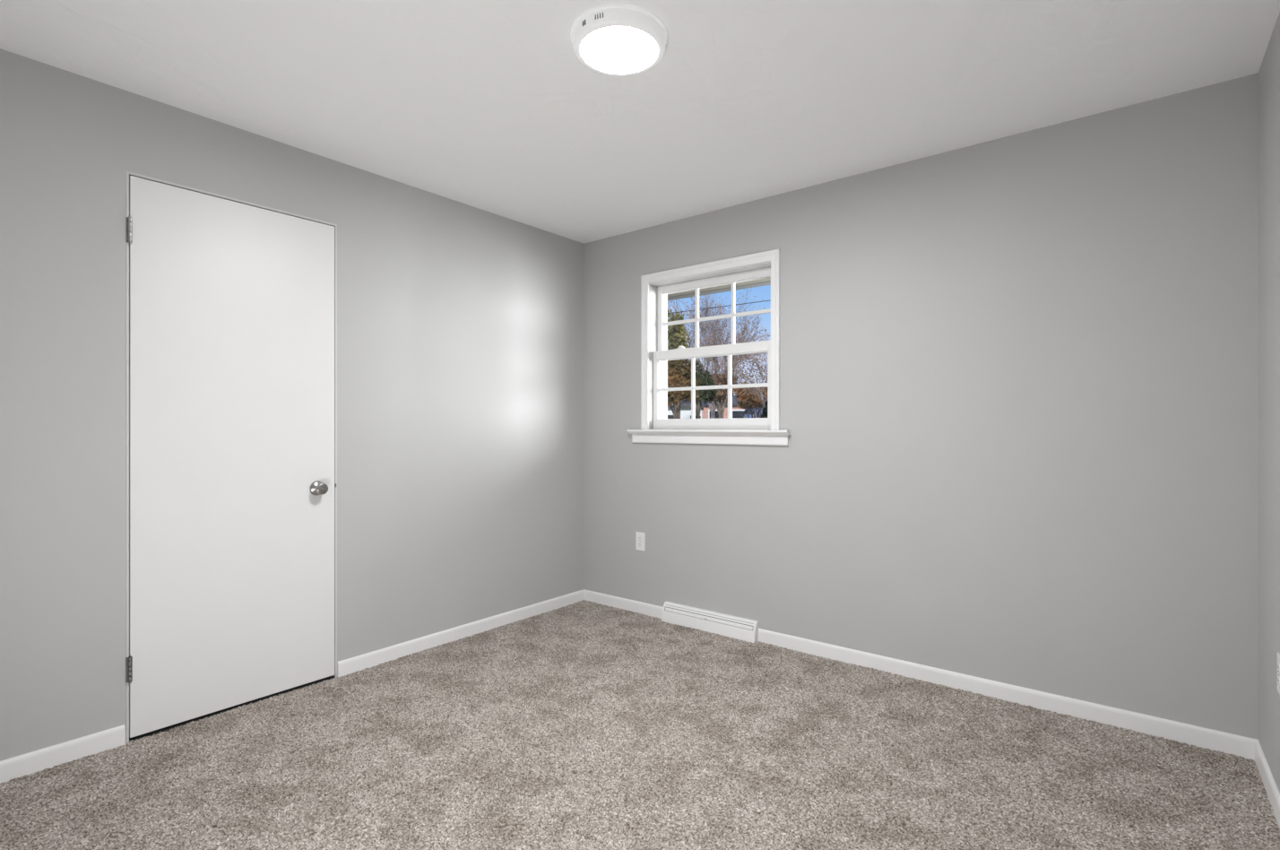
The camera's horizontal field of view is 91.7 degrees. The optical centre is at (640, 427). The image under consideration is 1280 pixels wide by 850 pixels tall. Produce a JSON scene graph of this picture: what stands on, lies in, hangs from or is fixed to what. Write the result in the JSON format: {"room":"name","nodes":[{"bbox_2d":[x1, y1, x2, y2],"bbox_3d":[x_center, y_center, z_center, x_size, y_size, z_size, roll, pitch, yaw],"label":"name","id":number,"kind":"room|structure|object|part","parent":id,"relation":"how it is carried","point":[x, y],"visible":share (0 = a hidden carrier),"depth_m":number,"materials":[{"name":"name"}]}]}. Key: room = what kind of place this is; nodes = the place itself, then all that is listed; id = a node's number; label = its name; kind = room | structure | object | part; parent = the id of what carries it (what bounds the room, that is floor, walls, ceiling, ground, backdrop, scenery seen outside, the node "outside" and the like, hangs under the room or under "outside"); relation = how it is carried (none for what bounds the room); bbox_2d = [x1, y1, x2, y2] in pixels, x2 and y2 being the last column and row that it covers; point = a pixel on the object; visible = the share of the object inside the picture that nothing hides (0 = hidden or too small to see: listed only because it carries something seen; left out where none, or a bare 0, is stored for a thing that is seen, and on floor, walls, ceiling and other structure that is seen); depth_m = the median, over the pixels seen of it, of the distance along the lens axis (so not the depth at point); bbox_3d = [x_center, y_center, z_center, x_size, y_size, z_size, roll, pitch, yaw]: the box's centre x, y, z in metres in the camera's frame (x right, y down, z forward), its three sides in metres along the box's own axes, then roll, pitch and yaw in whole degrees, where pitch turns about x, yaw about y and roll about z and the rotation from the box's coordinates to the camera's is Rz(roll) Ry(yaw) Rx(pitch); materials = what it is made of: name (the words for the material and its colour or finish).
{"room":"empty bedroom","nodes":[
{"label":"empty bedroom","id":0,"kind":"room"},
{"bbox_2d":[0,48,584,761],"bbox_3d":[-1.464,-0.030,2.923,0.120,2.420,3.340,0,0,38],"label":"wall","id":1,"kind":"structure","parent":0,"point":[461,326],"depth_m":2.90,"materials":[{"name":"paint"}]},
{"bbox_2d":[0,724,125,783],"bbox_3d":[-2.131,1.128,1.979,0.011,0.072,0.770,0,0,38],"label":"baseboard","id":2,"kind":"structure","parent":1,"relation":"attached to","point":[29,763],"depth_m":2.14,"materials":[{"name":"white paint"}]},
{"bbox_2d":[125,171,337,743],"bbox_3d":[-1.651,0.113,2.589,0.119,2.114,0.774,0,0,38],"label":"door","id":3,"kind":"structure","parent":1,"relation":"in","point":[231,303],"depth_m":2.53,"materials":[{"name":"white paint"}]},
{"bbox_3d":[-1.444,0.276,2.802,0.058,0.065,0.065,0,0,38],"label":"knob","id":4,"kind":"part","parent":3,"relation":"part of","materials":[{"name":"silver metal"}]},
{"bbox_2d":[337,589,584,677],"bbox_3d":[-0.893,1.128,3.536,0.011,0.072,1.648,0,0,38],"label":"baseboard","id":5,"kind":"structure","parent":1,"relation":"attached to","point":[353,664],"depth_m":3.36,"materials":[{"name":"white paint"}]},
{"bbox_2d":[0,599,1279,849],"bbox_3d":[-0.109,1.161,1.923,3.246,0.012,3.220,0,0,38],"label":"floor","id":6,"kind":"structure","parent":0,"point":[583,724],"depth_m":2.11,"materials":[{"name":"carpet"}]},
{"bbox_2d":[0,0,1279,243],"bbox_3d":[-0.103,-1.290,1.931,3.486,0.100,3.480,0,0,38],"label":"ceiling","id":7,"kind":"structure","parent":0,"point":[491,106],"depth_m":2.21,"materials":[{"name":"white paint"}]},
{"bbox_2d":[570,3,667,76],"bbox_3d":[-0.065,-1.215,1.972,0.308,0.050,0.308,0,0,38],"label":"ceiling light","id":8,"kind":"object","parent":7,"relation":"attached to","point":[618,39],"visible":1,"depth_m":1.91,"materials":[{"name":"white plastic"}]},
{"bbox_2d":[580,26,657,72],"bbox_3d":[-0.065,-1.195,1.972,0.244,0.010,0.244,0,0,38],"label":"diffuser","id":9,"kind":"object","parent":8,"relation":"attached to","point":[603,49],"depth_m":1.96,"materials":[{"name":"white plastic"}]},
{"bbox_2d":[584,72,1258,739],"bbox_3d":[0.936,-0.030,3.238,3.486,2.420,0.140,0,0,38],"label":"wall","id":10,"kind":"structure","parent":0,"point":[1019,372],"depth_m":2.67,"materials":[{"name":"paint"}]},
{"bbox_2d":[583,588,662,618],"bbox_3d":[-0.113,1.128,3.975,0.686,0.072,0.011,0,0,38],"label":"baseboard","id":11,"kind":"structure","parent":10,"relation":"attached to","point":[647,609],"depth_m":3.96,"materials":[{"name":"white paint"}]},
{"bbox_2d":[635,531,645,551],"bbox_3d":[0.002,0.713,3.886,0.072,0.115,0.008,0,0,38],"label":"wall outlet","id":12,"kind":"object","parent":10,"relation":"attached to","point":[640,537],"visible":1,"depth_m":3.88,"materials":[{"name":"white plastic"}]},
{"bbox_2d":[627,248,791,445],"bbox_3d":[0.406,-0.425,3.639,1.077,1.040,0.210,0,0,38],"label":"window","id":13,"kind":"structure","parent":10,"relation":"in","point":[767,430],"depth_m":3.63,"materials":[{"name":"white paint"}]},
{"bbox_3d":[0.414,-0.231,3.627,0.822,0.486,0.032,0,0,38],"label":"sash","id":14,"kind":"part","parent":13,"relation":"part of","materials":[{"name":"white plastic"}]},
{"bbox_3d":[0.439,-0.657,3.659,0.822,0.454,0.034,0,0,38],"label":"sash","id":15,"kind":"part","parent":13,"relation":"part of","materials":[{"name":"white plastic"}]},
{"bbox_2d":[661,601,758,642],"bbox_3d":[0.387,1.109,3.553,0.621,0.110,0.050,0,0,38],"label":"air vent","id":16,"kind":"object","parent":10,"relation":"in","point":[738,627],"visible":1,"depth_m":3.52,"materials":[{"name":"white metal"}]},
{"bbox_2d":[758,628,1258,759],"bbox_3d":[1.401,1.128,2.771,1.937,0.072,0.011,0,0,38],"label":"baseboard","id":17,"kind":"structure","parent":10,"relation":"attached to","point":[1230,743],"depth_m":2.58,"materials":[{"name":"white paint"}]},
{"bbox_2d":[1258,12,1279,792],"bbox_3d":[1.171,-0.030,0.828,0.120,2.420,3.340,0,0,38],"label":"wall","id":18,"kind":"structure","parent":0,"point":[1269,70],"depth_m":1.99,"materials":[{"name":"paint"}]},
{"bbox_2d":[1254,740,1279,828],"bbox_3d":[1.157,1.128,0.916,0.011,0.072,3.198,0,0,38],"label":"baseboard","id":19,"kind":"structure","parent":18,"relation":"attached to","point":[1267,779],"depth_m":1.97,"materials":[{"name":"white paint"}]},
{"bbox_2d":[1277,652,1279,694],"bbox_3d":[1.886,0.730,1.831,0.008,0.115,0.072,0,0,38],"label":"wall outlet","id":20,"kind":"object","parent":18,"relation":"attached to","point":[1278,653],"visible":1,"depth_m":1.83,"materials":[{"name":"white plastic"}]},
{"bbox_2d":[1277,675,1279,687],"bbox_3d":[1.884,0.750,1.832,0.002,0.029,0.034,0,0,38],"label":"receptacle","id":21,"kind":"object","parent":20,"relation":"attached to","point":[1278,677],"depth_m":1.83,"materials":[{"name":"white plastic"}]},
{"bbox_2d":[1277,662,1279,674],"bbox_3d":[1.884,0.711,1.832,0.002,0.029,0.034,0,0,38],"label":"receptacle","id":22,"kind":"object","parent":20,"relation":"attached to","point":[1278,663],"depth_m":1.83,"materials":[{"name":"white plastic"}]},
{"label":"outside","id":23,"kind":"structure","parent":0,"visible":0},
{"bbox_3d":[19.738,1.860,77.713,180.000,0.300,139.860,0,0,38],"label":"lawn","id":24,"kind":"structure","parent":23,"visible":0},
{"bbox_2d":[667,309,694,418],"bbox_3d":[1.958,-2.423,34.189,1.671,8.266,1.705,0,0,-38],"label":"tree","id":25,"kind":"object","parent":24,"relation":"on","point":[677,334],"visible":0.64,"depth_m":33.75,"materials":[{"name":"green plant"}]},
{"bbox_2d":[667,358,699,418],"bbox_3d":[1.539,-0.761,28.165,2.548,4.943,1.856,0,0,38],"label":"tree","id":26,"kind":"object","parent":24,"relation":"on","point":[678,370],"visible":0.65,"depth_m":27.58,"materials":[{"name":"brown plant"}]},
{"bbox_2d":[667,399,707,418],"bbox_3d":[1.147,-0.510,47.766,7.700,4.440,6.700,0,0,4],"label":"house","id":27,"kind":"structure","parent":24,"relation":"on","point":[686,408],"depth_m":44.62,"materials":[{"name":"white"}]},
{"bbox_2d":[684,361,718,418],"bbox_3d":[3.007,-0.885,32.058,2.240,5.189,2.086,0,0,38],"label":"tree","id":28,"kind":"object","parent":24,"relation":"on","point":[703,378],"visible":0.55,"depth_m":31.50,"materials":[{"name":"green plant"}]},
{"bbox_2d":[667,288,769,418],"bbox_3d":[5.422,-4.335,43.168,7.529,12.091,8.766,0,0,32],"label":"bare tree","id":29,"kind":"object","parent":24,"relation":"on","point":[711,342],"visible":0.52,"depth_m":41.81,"materials":[{"name":"brown plant"}]},
{"bbox_2d":[700,355,742,418],"bbox_3d":[4.692,-1.613,36.570,2.846,6.647,2.590,0,0,16],"label":"tree","id":30,"kind":"object","parent":24,"relation":"on","point":[722,395],"visible":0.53,"depth_m":36.47,"materials":[{"name":"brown plant"}]},
{"bbox_2d":[701,395,750,418],"bbox_3d":[10.284,-0.960,69.822,10.700,5.340,8.700,0,0,7],"label":"brick house","id":31,"kind":"structure","parent":24,"relation":"on","point":[736,411],"depth_m":65.94,"materials":[{"name":"brick"}]},
{"bbox_3d":[8.005,-1.040,66.015,1.220,1.420,0.030,0,0,7],"label":"pane","id":32,"kind":"part","parent":31,"relation":"part of","materials":[{"name":"grey glass"}]},
{"bbox_3d":[10.387,-1.040,65.724,1.220,1.420,0.030,0,0,7],"label":"pane","id":33,"kind":"part","parent":31,"relation":"part of","materials":[{"name":"black glass"}]},
{"bbox_2d":[710,328,769,407],"bbox_3d":[5.253,-1.125,25.452,4.528,5.670,3.818,0,0,38],"label":"sparse tree","id":34,"kind":"object","parent":24,"relation":"on","point":[755,359],"visible":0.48,"depth_m":25.64,"materials":[{"name":"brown plant"}]},
{"bbox_2d":[742,406,754,417],"bbox_3d":[2.740,0.585,15.702,0.300,2.250,0.300,0,0,38],"label":"lantern","id":35,"kind":"object","parent":24,"relation":"on","point":[748,410],"visible":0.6,"depth_m":15.61,"materials":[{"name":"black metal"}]},
{"bbox_2d":[732,382,767,417],"bbox_3d":[5.615,-0.247,30.010,2.413,3.913,2.778,0,0,-24],"label":"tree","id":36,"kind":"object","parent":24,"relation":"on","point":[743,397],"visible":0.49,"depth_m":29.53,"materials":[{"name":"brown plant"}]},
{"bbox_2d":[744,406,762,417],"bbox_3d":[10.350,0.040,50.008,3.700,3.340,5.700,0,0,12],"label":"house","id":37,"kind":"structure","parent":24,"relation":"on","point":[746,415],"depth_m":49.31,"materials":[{"name":"white"}]},
{"bbox_2d":[760,400,767,417],"bbox_3d":[2.748,0.552,12.999,0.909,2.336,0.905,0,0,38],"label":"evergreen shrub","id":38,"kind":"object","parent":24,"relation":"on","point":[765,411],"visible":0.02,"depth_m":12.95,"materials":[{"name":"green plant"}]},
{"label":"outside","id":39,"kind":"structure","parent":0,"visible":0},
{"bbox_2d":[667,299,770,313],"bbox_3d":[5.041,-4.230,19.047,34.001,0.402,0.021,0,0,38],"label":"power line","id":40,"kind":"object","parent":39,"point":[770,299],"visible":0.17,"depth_m":20.90,"materials":[{"name":"metal"}]},
{"bbox_3d":[1.042,0.235,3.167,11.500,2.950,0.120,0,0,38],"label":"wall","id":41,"kind":"structure","parent":0,"visible":0},
{"bbox_2d":[667,276,770,297],"bbox_3d":[1.365,-1.120,3.574,11.500,0.120,0.920,0,0,38],"label":"soffit","id":42,"kind":"structure","parent":41,"relation":"attached to","point":[765,279],"depth_m":4.70,"materials":[{"name":"paint"}]},
{"bbox_2d":[667,280,770,300],"bbox_3d":[1.684,-1.117,3.975,11.500,0.125,0.105,0,0,38],"label":"gutter","id":43,"kind":"object","parent":42,"relation":"attached to","point":[764,283],"depth_m":4.80,"materials":[{"name":"white metal"}]}
]}

